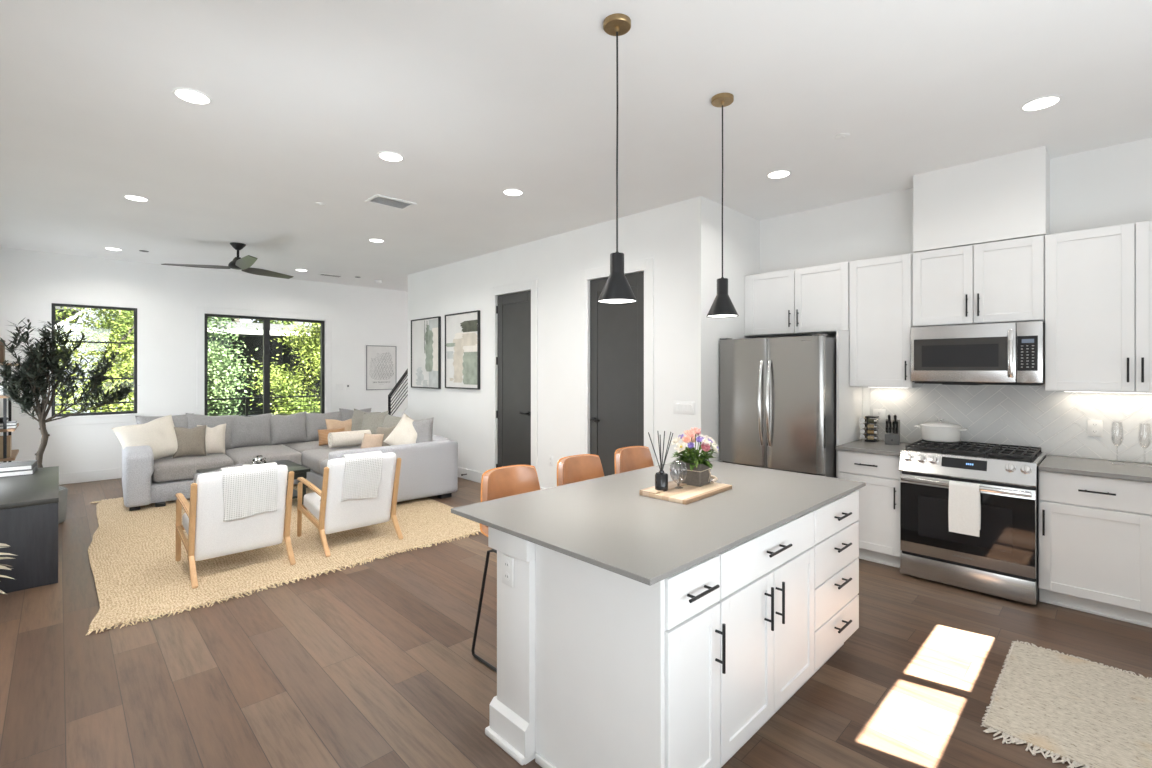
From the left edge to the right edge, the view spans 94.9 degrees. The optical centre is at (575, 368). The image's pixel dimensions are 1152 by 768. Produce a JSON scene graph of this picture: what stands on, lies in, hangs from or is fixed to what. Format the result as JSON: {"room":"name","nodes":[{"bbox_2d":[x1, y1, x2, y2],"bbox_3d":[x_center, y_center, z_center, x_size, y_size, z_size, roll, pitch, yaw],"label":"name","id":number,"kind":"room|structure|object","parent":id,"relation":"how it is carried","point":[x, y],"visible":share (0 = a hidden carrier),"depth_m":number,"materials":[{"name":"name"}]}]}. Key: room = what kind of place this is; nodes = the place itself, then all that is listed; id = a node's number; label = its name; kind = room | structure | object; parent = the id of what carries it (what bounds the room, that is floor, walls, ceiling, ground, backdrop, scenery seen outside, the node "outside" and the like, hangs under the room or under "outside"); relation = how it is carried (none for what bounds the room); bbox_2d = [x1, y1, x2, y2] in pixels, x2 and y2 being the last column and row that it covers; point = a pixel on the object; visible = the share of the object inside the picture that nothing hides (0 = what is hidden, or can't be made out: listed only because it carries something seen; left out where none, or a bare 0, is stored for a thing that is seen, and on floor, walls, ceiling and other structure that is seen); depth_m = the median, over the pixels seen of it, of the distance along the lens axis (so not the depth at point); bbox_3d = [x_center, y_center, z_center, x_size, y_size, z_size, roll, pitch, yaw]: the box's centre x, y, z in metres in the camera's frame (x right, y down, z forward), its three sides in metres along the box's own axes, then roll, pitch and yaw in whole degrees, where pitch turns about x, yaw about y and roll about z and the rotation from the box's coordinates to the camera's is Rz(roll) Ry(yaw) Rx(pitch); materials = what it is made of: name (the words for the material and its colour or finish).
{"room":"open-plan kitchen","nodes":[
{"label":"open-plan kitchen","id":0,"kind":"room"},
{"bbox_2d":[0,247,407,473],"bbox_3d":[-4.788,0.002,9.218,7.460,3.085,0.150,0,0,-44],"label":"wall","id":1,"kind":"structure","parent":0,"point":[166,298],"depth_m":7.82,"materials":[{"name":"paint"}]},
{"bbox_2d":[59,468,121,484],"bbox_3d":[-5.195,1.472,8.704,5.860,0.145,0.016,0,0,-44],"label":"baseboard","id":2,"kind":"structure","parent":1,"relation":"attached to","point":[106,474],"depth_m":7.25,"materials":[{"name":"white paint"}]},
{"bbox_2d":[45,303,143,426],"bbox_3d":[-6.652,-0.059,7.334,1.020,1.635,0.120,0,0,-44],"label":"window","id":3,"kind":"structure","parent":1,"relation":"in","point":[118,416],"depth_m":7.36,"materials":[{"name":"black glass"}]},
{"bbox_2d":[197,306,330,415],"bbox_3d":[-5.142,0.291,8.840,1.985,2.505,0.136,0,0,-44],"label":"door","id":4,"kind":"structure","parent":1,"relation":"in","point":[202,318],"depth_m":8.80,"materials":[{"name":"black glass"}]},
{"bbox_2d":[366,345,396,389],"bbox_3d":[-3.725,-0.024,10.137,0.592,0.845,0.022,0,0,-44],"label":"framed picture","id":5,"kind":"object","parent":1,"relation":"attached to","point":[381,362],"visible":0.99,"depth_m":10.13,"materials":[{"name":"white paper"}]},
{"bbox_2d":[408,196,708,487],"bbox_3d":[-0.773,0.002,6.742,0.140,3.085,5.538,0,0,-44],"label":"wall","id":6,"kind":"structure","parent":0,"point":[676,235],"depth_m":5.94,"materials":[{"name":"paint"}]},
{"bbox_2d":[400,407,407,416],"bbox_3d":[-2.607,0.914,9.520,0.980,1.260,1.940,0,0,-44],"label":"trim","id":7,"kind":"structure","parent":6,"relation":"attached to","point":[406,410],"depth_m":9.15,"materials":[{"name":"white paint"}]},
{"bbox_2d":[388,368,407,414],"bbox_3d":[-3.033,0.464,9.297,0.040,1.435,1.144,0,0,-44],"label":"stair railing","id":8,"kind":"object","parent":7,"relation":"on","point":[399,383],"visible":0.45,"depth_m":9.45,"materials":[{"name":"black metal"}]},
{"bbox_2d":[411,316,440,388],"bbox_3d":[-2.341,-0.243,8.217,0.040,1.085,0.876,0,0,-44],"label":"framed picture","id":9,"kind":"object","parent":6,"relation":"attached to","point":[425,332],"visible":1,"depth_m":8.17,"materials":[{"name":"multicoloured paper"}]},
{"bbox_2d":[445,310,479,389],"bbox_3d":[-1.613,-0.258,7.471,0.040,1.073,0.866,0,0,-44],"label":"framed picture","id":10,"kind":"object","parent":6,"relation":"attached to","point":[462,330],"visible":1,"depth_m":7.44,"materials":[{"name":"multicoloured paper"}]},
{"bbox_2d":[458,467,545,489],"bbox_3d":[-0.829,1.472,6.687,0.016,0.145,5.538,0,0,-44],"label":"baseboard","id":11,"kind":"structure","parent":6,"relation":"attached to","point":[475,476],"depth_m":7.32,"materials":[{"name":"white paint"}]},
{"bbox_2d":[490,279,537,475],"bbox_3d":[-0.757,0.236,6.693,0.186,2.615,0.960,0,0,-44],"label":"door","id":12,"kind":"structure","parent":6,"relation":"in","point":[513,307],"depth_m":6.69,"materials":[{"name":"grey paint"}]},
{"bbox_2d":[580,257,653,475],"bbox_3d":[0.436,0.236,5.472,0.186,2.615,0.995,0,0,-44],"label":"door","id":13,"kind":"structure","parent":6,"relation":"in","point":[617,340],"depth_m":5.48,"materials":[{"name":"grey paint"}]},
{"bbox_2d":[673,401,694,414],"bbox_3d":[0.988,0.353,4.833,0.010,0.118,0.227,0,0,-44],"label":"light switch","id":14,"kind":"object","parent":6,"relation":"attached to","point":[679,407],"visible":1,"depth_m":4.82,"materials":[{"name":"white plastic"}]},
{"bbox_2d":[0,0,1151,291],"bbox_3d":[-0.834,-1.666,5.173,7.460,0.250,11.464,0,0,-44],"label":"ceiling","id":15,"kind":"structure","parent":0,"point":[479,100],"depth_m":3.18,"materials":[{"name":"paint"}]},
{"bbox_2d":[172,87,212,104],"bbox_3d":[-2.165,-1.538,2.987,0.188,0.006,0.188,0,0,-44],"label":"recessed light","id":16,"kind":"object","parent":15,"relation":"in","point":[189,95],"visible":1,"depth_m":2.98,"materials":[{"name":"white paint"}]},
{"bbox_2d":[161,242,293,278],"bbox_3d":[-4.038,-1.379,6.403,1.437,0.323,1.253,0,0,-44],"label":"ceiling fan","id":17,"kind":"object","parent":15,"relation":"hanging from","point":[243,264],"visible":1,"depth_m":6.46,"materials":[{"name":"black metal"}]},
{"bbox_2d":[377,151,403,161],"bbox_3d":[-1.343,-1.538,3.834,0.188,0.006,0.188,0,0,-44],"label":"recessed light","id":18,"kind":"object","parent":15,"relation":"in","point":[390,156],"visible":1,"depth_m":3.83,"materials":[{"name":"white paint"}]},
{"bbox_2d":[365,194,416,209],"bbox_3d":[-1.706,-1.534,4.878,0.380,0.015,0.260,0,0,-44],"label":"ceiling vent","id":19,"kind":"object","parent":15,"relation":"in","point":[377,199],"visible":1,"depth_m":4.86,"materials":[{"name":"metal"}]},
{"bbox_2d":[597,13,636,303],"bbox_3d":[0.183,-0.920,2.353,0.176,1.242,0.176,0,0,-44],"label":"pendant lamp","id":20,"kind":"object","parent":15,"relation":"hanging from","point":[616,290],"visible":1,"depth_m":2.33,"materials":[{"name":"black metal"}]},
{"bbox_2d":[707,93,738,317],"bbox_3d":[0.833,-0.920,3.010,0.176,1.242,0.176,0,0,-44],"label":"pendant lamp","id":21,"kind":"object","parent":15,"relation":"hanging from","point":[722,306],"visible":1,"depth_m":2.98,"materials":[{"name":"black metal"}]},
{"bbox_2d":[766,170,791,178],"bbox_3d":[1.603,-1.538,4.182,0.188,0.006,0.188,0,0,-44],"label":"recessed light","id":22,"kind":"object","parent":15,"relation":"in","point":[777,174],"visible":1,"depth_m":4.18,"materials":[{"name":"white paint"}]},
{"bbox_2d":[1020,95,1062,111],"bbox_3d":[2.694,-1.538,3.067,0.188,0.006,0.188,0,0,-44],"label":"recessed light","id":23,"kind":"object","parent":15,"relation":"in","point":[1044,102],"visible":1,"depth_m":3.06,"materials":[{"name":"white paint"}]},
{"bbox_2d":[0,477,1151,767],"bbox_3d":[-0.834,1.604,5.173,7.160,0.120,11.164,0,0,-44],"label":"floor","id":24,"kind":"structure","parent":0,"point":[371,664],"depth_m":2.67,"materials":[{"name":"brown wood"}]},
{"bbox_2d":[0,363,18,462],"bbox_3d":[-6.147,0.714,5.668,0.217,1.660,0.800,0,0,-44],"label":"shelf unit","id":25,"kind":"object","parent":24,"relation":"on","point":[4,430],"visible":0.38,"depth_m":5.42,"materials":[{"name":"black metal"}]},
{"bbox_2d":[0,435,11,457],"bbox_3d":[-5.994,0.810,5.495,0.170,0.212,0.200,0,0,-44],"label":"box","id":26,"kind":"object","parent":25,"relation":"on","point":[9,437],"visible":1,"depth_m":5.47,"materials":[{"name":"brown wood"}]},
{"bbox_2d":[0,466,58,593],"bbox_3d":[-4.533,1.236,4.250,0.540,0.616,1.742,0,0,-44],"label":"media console","id":27,"kind":"object","parent":24,"relation":"on","point":[28,503],"visible":0.93,"depth_m":3.75,"materials":[{"name":"grey wood"}]},
{"bbox_2d":[0,464,37,477],"bbox_3d":[-4.990,0.906,4.697,0.270,0.042,0.360,0,0,-41],"label":"book","id":28,"kind":"object","parent":27,"relation":"on","point":[21,472],"visible":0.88,"depth_m":4.59,"materials":[{"name":"paper"}]},
{"bbox_2d":[0,460,36,471],"bbox_3d":[-4.999,0.865,4.705,0.260,0.040,0.340,0,0,-40],"label":"book","id":29,"kind":"object","parent":28,"relation":"on","point":[19,465],"visible":1,"depth_m":4.64,"materials":[{"name":"paper"}]},
{"bbox_2d":[0,317,136,523],"bbox_3d":[-5.215,0.527,5.406,0.871,2.034,1.089,0,0,15],"label":"tree","id":30,"kind":"object","parent":24,"relation":"on","point":[38,366],"visible":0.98,"depth_m":5.22,"materials":[{"name":"green plant"}]},
{"bbox_2d":[85,484,480,635],"bbox_3d":[-3.148,1.532,5.587,3.093,0.024,4.269,0,0,-44],"label":"jute rug","id":31,"kind":"object","parent":24,"relation":"on","point":[137,575],"visible":0.58,"depth_m":4.32,"materials":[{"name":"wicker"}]},
{"bbox_2d":[175,465,295,588],"bbox_3d":[-2.691,1.143,4.176,0.671,0.784,0.750,0,0,-44],"label":"armchair","id":32,"kind":"object","parent":31,"relation":"on","point":[209,536],"visible":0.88,"depth_m":3.96,"materials":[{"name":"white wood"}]},
{"bbox_2d":[220,462,277,521],"bbox_3d":[-2.472,0.924,4.008,0.373,0.396,0.165,0,0,-44],"label":"throw blanket","id":33,"kind":"object","parent":32,"relation":"on","point":[248,490],"visible":0.93,"depth_m":3.96,"materials":[{"name":"white fabric"}]},
{"bbox_2d":[196,460,309,504],"bbox_3d":[-3.620,1.327,5.942,0.930,0.406,0.840,0,0,-44],"label":"coffee table","id":34,"kind":"object","parent":31,"relation":"on","point":[299,470],"visible":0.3,"depth_m":5.96,"materials":[{"name":"black paint"}]},
{"bbox_2d":[122,435,457,510],"bbox_3d":[-3.665,1.193,6.644,3.060,0.698,3.320,0,0,-41],"label":"sectional sofa","id":35,"kind":"object","parent":31,"relation":"on","point":[428,469],"visible":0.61,"depth_m":6.13,"materials":[{"name":"fabric"}]},
{"bbox_2d":[112,415,177,459],"bbox_3d":[-4.997,0.833,6.220,0.298,0.549,0.650,0,0,33],"label":"pillow","id":36,"kind":"object","parent":35,"relation":"on","point":[159,434],"visible":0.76,"depth_m":6.18,"materials":[{"name":"beige fabric"}]},
{"bbox_2d":[135,413,193,427],"bbox_3d":[-5.277,0.833,6.804,0.602,0.491,0.247,0,0,-40],"label":"cushion","id":37,"kind":"object","parent":35,"relation":"on","point":[178,420],"visible":0.14,"depth_m":6.84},
{"bbox_2d":[171,425,206,457],"bbox_3d":[-4.709,0.881,6.451,0.354,0.369,0.169,0,0,-35],"label":"pillow","id":38,"kind":"object","parent":35,"relation":"on","point":[191,442],"visible":0.95,"depth_m":6.42,"materials":[{"name":"beige fabric"}]},
{"bbox_2d":[151,453,233,482],"bbox_3d":[-4.870,1.181,6.662,0.785,0.231,1.280,0,0,-41],"label":"seat cushion","id":39,"kind":"object","parent":35,"relation":"on","point":[168,469],"depth_m":6.16,"materials":[{"name":"fabric"}]},
{"bbox_2d":[197,424,225,453],"bbox_3d":[-4.574,0.882,6.630,0.317,0.376,0.182,0,0,-22],"label":"pillow","id":40,"kind":"object","parent":35,"relation":"on","point":[215,436],"visible":0.72,"depth_m":6.62,"materials":[{"name":"beige fabric"}]},
{"bbox_2d":[186,413,238,449],"bbox_3d":[-4.886,0.844,7.078,0.643,0.532,0.257,0,0,-34],"label":"cushion","id":41,"kind":"object","parent":35,"relation":"on","point":[194,420],"visible":0.41,"depth_m":7.09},
{"bbox_2d":[232,413,271,447],"bbox_3d":[-4.534,0.859,7.360,0.563,0.461,0.255,0,0,-40],"label":"cushion","id":42,"kind":"object","parent":35,"relation":"on","point":[253,430],"visible":0.95,"depth_m":7.30,"materials":[{"name":"fabric"}]},
{"bbox_2d":[225,444,301,464],"bbox_3d":[-4.284,1.181,7.178,0.765,0.231,1.280,0,0,-41],"label":"seat cushion","id":43,"kind":"object","parent":35,"relation":"on","point":[245,455],"depth_m":6.88,"materials":[{"name":"fabric"}]},
{"bbox_2d":[270,411,306,444],"bbox_3d":[-4.179,0.862,7.681,0.259,0.466,0.540,0,0,42],"label":"cushion","id":44,"kind":"object","parent":35,"relation":"on","point":[291,428],"visible":0.99,"depth_m":7.61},
{"bbox_2d":[282,441,355,452],"bbox_3d":[-3.670,1.182,7.845,1.030,0.228,1.090,0,0,-41],"label":"seat cushion","id":45,"kind":"object","parent":35,"relation":"on","point":[300,447],"depth_m":7.46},
{"bbox_2d":[305,411,340,441],"bbox_3d":[-3.819,0.869,8.002,0.561,0.437,0.229,0,0,-42],"label":"cushion","id":46,"kind":"object","parent":35,"relation":"on","point":[315,422],"visible":0.59,"depth_m":7.88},
{"bbox_2d":[301,445,360,473],"bbox_3d":[-3.018,1.182,7.090,1.050,0.228,0.895,0,0,-41],"label":"seat cushion","id":47,"kind":"object","parent":35,"relation":"on","point":[311,459],"depth_m":6.80,"materials":[{"name":"fabric"}]},
{"bbox_2d":[318,428,344,445],"bbox_3d":[-3.480,0.964,7.540,0.360,0.230,0.146,0,0,-39],"label":"pillow","id":48,"kind":"object","parent":35,"relation":"on","point":[323,434],"visible":0.51,"depth_m":7.45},
{"bbox_2d":[325,419,351,430],"bbox_3d":[-3.445,0.905,7.850,0.501,0.351,0.197,0,0,-39],"label":"pillow","id":49,"kind":"object","parent":35,"relation":"on","point":[330,423],"visible":0.34,"depth_m":7.79,"materials":[{"name":"beige fabric"}]},
{"bbox_2d":[328,430,370,447],"bbox_3d":[-3.104,0.955,7.268,0.530,0.203,0.236,0,0,-40],"label":"pillow","id":50,"kind":"object","parent":35,"relation":"on","point":[347,438],"visible":0.88,"depth_m":7.15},
{"bbox_2d":[351,409,380,430],"bbox_3d":[-3.173,0.852,7.894,0.533,0.499,0.248,0,0,28],"label":"cushion","id":51,"kind":"object","parent":35,"relation":"on","point":[357,418],"visible":0.25,"depth_m":7.87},
{"bbox_2d":[360,433,383,448],"bbox_3d":[-2.599,0.951,6.735,0.340,0.256,0.148,0,0,22],"label":"pillow","id":52,"kind":"object","parent":35,"relation":"on","point":[369,440],"visible":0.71,"depth_m":6.69,"materials":[{"name":"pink fabric"}]},
{"bbox_2d":[361,411,388,433],"bbox_3d":[-2.880,0.845,7.537,0.552,0.514,0.236,0,0,31],"label":"cushion","id":53,"kind":"object","parent":35,"relation":"on","point":[371,421],"visible":0.44,"depth_m":7.49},
{"bbox_2d":[376,425,396,445],"bbox_3d":[-2.397,0.902,6.754,0.485,0.401,0.176,0,0,21],"label":"pillow","id":54,"kind":"object","parent":35,"relation":"on","point":[380,430],"visible":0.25,"depth_m":6.73,"materials":[{"name":"beige fabric"}]},
{"bbox_2d":[382,414,401,427],"bbox_3d":[-2.482,0.857,7.162,0.546,0.472,0.211,0,0,35],"label":"cushion","id":55,"kind":"object","parent":35,"relation":"on","point":[389,421],"visible":0.21,"depth_m":7.14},
{"bbox_2d":[383,413,416,445],"bbox_3d":[-2.056,0.823,6.465,0.550,0.561,0.253,0,0,-23],"label":"pillow","id":56,"kind":"object","parent":35,"relation":"on","point":[404,432],"visible":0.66,"depth_m":6.40,"materials":[{"name":"beige fabric"}]},
{"bbox_2d":[412,417,433,442],"bbox_3d":[-1.953,0.847,6.478,0.480,0.503,0.194,0,0,7],"label":"cushion","id":57,"kind":"object","parent":35,"relation":"on","point":[424,427],"visible":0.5,"depth_m":6.43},
{"bbox_2d":[297,452,402,556],"bbox_3d":[-2.050,1.143,4.793,0.671,0.784,0.750,0,0,-44],"label":"armchair","id":58,"kind":"object","parent":31,"relation":"on","point":[333,515],"visible":0.84,"depth_m":4.63,"materials":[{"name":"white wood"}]},
{"bbox_2d":[303,492,320,519],"bbox_3d":[-2.101,1.231,4.845,0.587,0.195,0.563,0,0,-44],"label":"seat cushion","id":59,"kind":"object","parent":58,"relation":"on","point":[311,501],"depth_m":4.69,"materials":[{"name":"white fabric"}]},
{"bbox_2d":[341,451,382,501],"bbox_3d":[-1.870,0.929,4.588,0.337,0.408,0.165,0,0,-44],"label":"throw blanket","id":60,"kind":"object","parent":58,"relation":"on","point":[362,471],"visible":0.95,"depth_m":4.54,"materials":[{"name":"white fabric"}]},
{"bbox_2d":[471,465,540,672],"bbox_3d":[-0.254,1.049,2.834,0.462,0.991,0.464,0,0,-44],"label":"bar stool","id":61,"kind":"object","parent":24,"relation":"on","point":[500,482],"visible":0.42,"depth_m":2.92,"materials":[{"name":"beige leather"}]},
{"bbox_2d":[485,527,534,764],"bbox_3d":[-0.238,1.097,2.206,0.176,0.894,0.260,0,0,-44],"label":"island post","id":62,"kind":"object","parent":24,"relation":"on","point":[512,711],"visible":0.73,"depth_m":2.13,"materials":[{"name":"white paint"}]},
{"bbox_2d":[502,554,513,587],"bbox_3d":[-0.282,0.828,2.175,0.006,0.120,0.076,0,0,-44],"label":"outlet plate","id":63,"kind":"object","parent":62,"relation":"attached to","point":[507,559],"depth_m":2.17,"materials":[{"name":"white plastic"}]},
{"bbox_2d":[557,454,603,485],"bbox_3d":[0.136,1.049,3.215,0.462,0.991,0.464,0,0,-44],"label":"bar stool","id":64,"kind":"object","parent":24,"relation":"on","point":[575,468],"visible":0.3,"depth_m":3.35,"materials":[{"name":"leather"}]},
{"bbox_2d":[535,544,664,767],"bbox_3d":[0.055,1.097,1.881,0.035,0.894,0.613,0,0,-44],"label":"island end panel","id":65,"kind":"object","parent":24,"relation":"on","point":[600,632],"visible":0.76,"depth_m":1.86,"materials":[{"name":"white paint"}]},
{"bbox_2d":[614,446,653,473],"bbox_3d":[0.511,1.049,3.582,0.462,0.991,0.464,0,0,-44],"label":"bar stool","id":66,"kind":"object","parent":24,"relation":"on","point":[626,459],"visible":0.3,"depth_m":3.72,"materials":[{"name":"leather"}]},
{"bbox_2d":[665,555,725,767],"bbox_3d":[0.200,1.097,1.989,0.322,0.893,0.658,0,0,-44],"label":"base cabinet","id":67,"kind":"object","parent":24,"relation":"on","point":[692,595],"visible":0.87,"depth_m":1.78,"materials":[{"name":"white paint"}]},
{"bbox_2d":[717,511,813,767],"bbox_3d":[0.616,1.097,2.397,0.842,0.893,0.658,0,0,-44],"label":"base cabinet","id":68,"kind":"object","parent":24,"relation":"on","point":[766,601],"visible":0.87,"depth_m":2.13,"materials":[{"name":"white paint"}]},
{"bbox_2d":[451,460,865,585],"bbox_3d":[0.523,0.640,2.666,1.944,0.020,1.128,0,0,-44],"label":"countertop","id":69,"kind":"structure","parent":68,"relation":"on","point":[604,522],"depth_m":2.29,"materials":[{"name":"grey stone"}]},
{"bbox_2d":[639,475,731,503],"bbox_3d":[0.588,0.607,2.729,0.270,0.046,0.505,0,0,44],"label":"serving board","id":70,"kind":"object","parent":69,"relation":"on","point":[688,494],"visible":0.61,"depth_m":2.63,"materials":[{"name":"brown wood"}]},
{"bbox_2d":[648,431,672,491],"bbox_3d":[0.431,0.461,2.659,0.168,0.297,0.066,0,0,-44],"label":"reed diffuser","id":71,"kind":"object","parent":70,"relation":"on","point":[661,478],"visible":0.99,"depth_m":2.64,"materials":[{"name":"black glass"}]},
{"bbox_2d":[655,470,667,491],"bbox_3d":[0.430,0.559,2.658,0.066,0.100,0.066,0,0,-44],"label":"bottle","id":72,"kind":"object","parent":71,"relation":"attached to","point":[661,478],"depth_m":2.63,"materials":[{"name":"black glass"}]},
{"bbox_2d":[668,427,719,486],"bbox_3d":[0.626,0.461,2.825,0.261,0.297,0.303,0,0,38],"label":"flower arrangement","id":73,"kind":"object","parent":70,"relation":"on","point":[697,470],"visible":0.99,"depth_m":2.78,"materials":[{"name":"multicoloured plant"}]},
{"bbox_2d":[720,330,861,477],"bbox_3d":[1.926,0.609,4.809,0.918,1.870,0.962,0,0,-44],"label":"refrigerator","id":74,"kind":"object","parent":24,"relation":"on","point":[778,394],"depth_m":4.46,"materials":[{"name":"metal"}]},
{"bbox_2d":[798,490,858,689],"bbox_3d":[1.136,1.097,2.905,0.610,0.893,0.658,0,0,-44],"label":"base cabinet","id":75,"kind":"object","parent":24,"relation":"on","point":[836,525],"visible":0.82,"depth_m":2.65,"materials":[{"name":"white paint"}]},
{"bbox_2d":[838,450,901,567],"bbox_3d":[2.519,1.102,4.387,0.652,0.884,0.468,0,0,-44],"label":"base cabinet","id":76,"kind":"object","parent":24,"relation":"on","point":[879,500],"visible":0.56,"depth_m":4.15,"materials":[{"name":"white paint"}]},
{"bbox_2d":[836,439,912,455],"bbox_3d":[2.519,0.645,4.386,0.645,0.030,0.470,0,0,-44],"label":"countertop","id":77,"kind":"structure","parent":76,"relation":"on","point":[879,447],"depth_m":4.27,"materials":[{"name":"grey stone"}]},
{"bbox_2d":[885,415,899,444],"bbox_3d":[2.660,0.505,4.447,0.104,0.249,0.210,0,0,34],"label":"knife block","id":78,"kind":"object","parent":77,"relation":"on","point":[892,427],"visible":1,"depth_m":4.40,"materials":[{"name":"grey wood"}]},
{"bbox_2d":[899,439,1045,604],"bbox_3d":[2.914,1.058,3.897,0.738,0.972,0.775,0,0,-44],"label":"range cooker","id":79,"kind":"object","parent":24,"relation":"on","point":[1002,561],"visible":0.98,"depth_m":3.64,"materials":[{"name":"metal"}]},
{"bbox_2d":[914,419,968,442],"bbox_3d":[2.912,0.484,4.224,0.278,0.175,0.350,0,0,-44],"label":"pot","id":80,"kind":"object","parent":79,"relation":"on","point":[946,432],"visible":1,"depth_m":4.13,"materials":[{"name":"white ceramic"}]},
{"bbox_2d":[948,481,980,536],"bbox_3d":[2.669,0.955,3.635,0.042,0.352,0.176,0,0,-44],"label":"tea towel","id":81,"kind":"object","parent":79,"relation":"hanging from","point":[964,504],"visible":1,"depth_m":3.62,"materials":[{"name":"fabric"}]},
{"bbox_2d":[902,442,1045,466],"bbox_3d":[2.944,0.624,3.926,0.655,0.030,0.775,0,0,-44],"label":"cooktop","id":82,"kind":"object","parent":79,"relation":"in","point":[965,458],"depth_m":3.71,"materials":[{"name":"silver metal"}]},
{"bbox_2d":[981,640,1151,767],"bbox_3d":[2.585,1.536,2.129,1.128,0.015,1.404,0,0,-44],"label":"kitchen rug","id":83,"kind":"object","parent":24,"relation":"on","point":[1081,712],"visible":1,"depth_m":2.38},
{"bbox_2d":[1038,470,1151,627],"bbox_3d":[3.410,1.102,3.476,0.652,0.884,0.520,0,0,-44],"label":"base cabinet","id":84,"kind":"object","parent":24,"relation":"on","point":[1095,533],"visible":0.95,"depth_m":3.28,"materials":[{"name":"white paint"}]},
{"bbox_3d":[3.907,1.102,2.967,0.652,0.884,0.900,0,0,-44],"label":"base cabinet","id":85,"kind":"object","parent":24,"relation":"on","visible":0},
{"bbox_2d":[1038,455,1151,481],"bbox_3d":[3.726,0.645,3.152,0.645,0.030,1.418,0,0,-44],"label":"countertop","id":86,"kind":"structure","parent":85,"relation":"on","point":[1134,471],"depth_m":3.38,"materials":[{"name":"grey stone"}]},
{"bbox_2d":[709,200,759,461],"bbox_3d":[1.518,0.002,5.192,0.970,3.085,0.120,0,0,-44],"label":"wall","id":87,"kind":"structure","parent":0,"point":[741,232],"depth_m":5.01,"materials":[{"name":"paint"}]},
{"bbox_2d":[760,137,1151,463],"bbox_3d":[3.275,0.002,4.189,0.160,3.085,4.012,0,0,-44],"label":"wall","id":88,"kind":"structure","parent":0,"point":[1111,185],"depth_m":3.99,"materials":[{"name":"paint"}]},
{"bbox_2d":[745,262,849,336],"bbox_3d":[2.111,-0.627,5.001,0.384,0.598,0.974,0,0,-44],"label":"upper cabinet","id":89,"kind":"object","parent":88,"relation":"attached to","point":[815,299],"visible":0.97,"depth_m":4.85,"materials":[{"name":"white paint"}]},
{"bbox_2d":[850,253,921,387],"bbox_3d":[2.614,-0.389,4.481,0.375,1.075,0.464,0,0,-44],"label":"upper cabinet","id":90,"kind":"object","parent":88,"relation":"attached to","point":[881,287],"visible":0.98,"depth_m":4.38,"materials":[{"name":"white paint"}]},
{"bbox_2d":[912,235,1044,326],"bbox_3d":[3.054,-0.630,4.030,0.375,0.592,0.789,0,0,-44],"label":"upper cabinet","id":91,"kind":"object","parent":88,"relation":"attached to","point":[999,281],"visible":0.95,"depth_m":3.90,"materials":[{"name":"white paint"}]},
{"bbox_2d":[911,321,1044,385],"bbox_3d":[3.033,-0.104,4.008,0.429,0.448,0.783,0,0,-44],"label":"microwave oven","id":92,"kind":"object","parent":91,"relation":"attached to","point":[1013,353],"visible":0.98,"depth_m":3.86,"materials":[{"name":"metal"}]},
{"bbox_2d":[1087,419,1102,436],"bbox_3d":[3.632,0.414,3.703,0.008,0.118,0.076,0,0,-44],"label":"power outlet","id":93,"kind":"object","parent":88,"relation":"attached to","point":[1094,427],"visible":1,"depth_m":3.70,"materials":[{"name":"white plastic"}]},
{"bbox_2d":[1045,221,1151,392],"bbox_3d":[3.632,-0.389,3.439,0.375,1.075,0.859,0,0,-44],"label":"upper cabinet","id":94,"kind":"object","parent":88,"relation":"attached to","point":[1098,281],"visible":1,"depth_m":3.46,"materials":[{"name":"white paint"}]},
{"bbox_2d":[913,146,1049,252],"bbox_3d":[3.081,-1.238,4.047,0.335,0.607,0.790,0,0,-44],"label":"wall","id":95,"kind":"structure","parent":0,"point":[1003,197],"depth_m":3.89,"materials":[{"name":"paint"}]},
{"bbox_3d":[-5.714,1.709,9.422,8.000,0.270,1.436,0,0,-44],"label":"floor","id":96,"kind":"structure","parent":0,"visible":0},
{"bbox_2d":[55,395,319,416],"bbox_3d":[-6.161,1.053,9.807,7.700,1.042,0.060,0,0,-44],"label":"balcony railing","id":97,"kind":"object","parent":96,"relation":"on","point":[246,403],"visible":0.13,"depth_m":9.83,"materials":[{"name":"black metal"}]},
{"label":"outside","id":98,"kind":"structure","parent":0,"visible":0},
{"bbox_3d":[-24.910,4.644,32.635,70.000,0.200,58.500,0,0,-44],"label":"garden","id":99,"kind":"object","parent":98,"visible":0},
{"bbox_2d":[55,306,81,413],"bbox_3d":[-16.241,0.744,13.910,4.620,7.600,5.800,0,0,-44],"label":"house","id":100,"kind":"structure","parent":99,"relation":"on","point":[57,321],"depth_m":13.90,"materials":[{"name":"white paint"}]},
{"bbox_2d":[55,307,133,413],"bbox_3d":[-10.416,0.813,11.638,2.626,7.475,2.934,0,0,12],"label":"tree","id":101,"kind":"object","parent":99,"relation":"on","point":[128,372],"visible":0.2,"depth_m":11.50,"materials":[{"name":"green plant"}]},
{"bbox_2d":[76,310,133,410],"bbox_3d":[-11.652,0.709,14.063,2.320,7.683,2.339,0,0,10],"label":"tree","id":102,"kind":"object","parent":99,"relation":"on","point":[113,326],"visible":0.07,"depth_m":13.59,"materials":[{"name":"green plant"}]},
{"bbox_2d":[208,317,259,415],"bbox_3d":[-7.957,1.083,11.573,1.980,6.936,1.952,0,0,-42],"label":"tree","id":103,"kind":"object","parent":99,"relation":"on","point":[214,373],"visible":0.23,"depth_m":11.53,"materials":[{"name":"green plant"}]},
{"bbox_2d":[208,321,319,415],"bbox_3d":[-10.806,1.419,19.852,6.500,6.250,8.500,0,0,-44],"label":"house","id":104,"kind":"structure","parent":99,"relation":"on","point":[253,339],"depth_m":17.15,"materials":[{"name":"grey paint"}]},
{"bbox_2d":[243,321,319,414],"bbox_3d":[-6.987,0.784,14.462,3.767,7.533,4.234,0,0,12],"label":"tree","id":105,"kind":"object","parent":99,"relation":"on","point":[313,343],"visible":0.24,"depth_m":13.55,"materials":[{"name":"green plant"}]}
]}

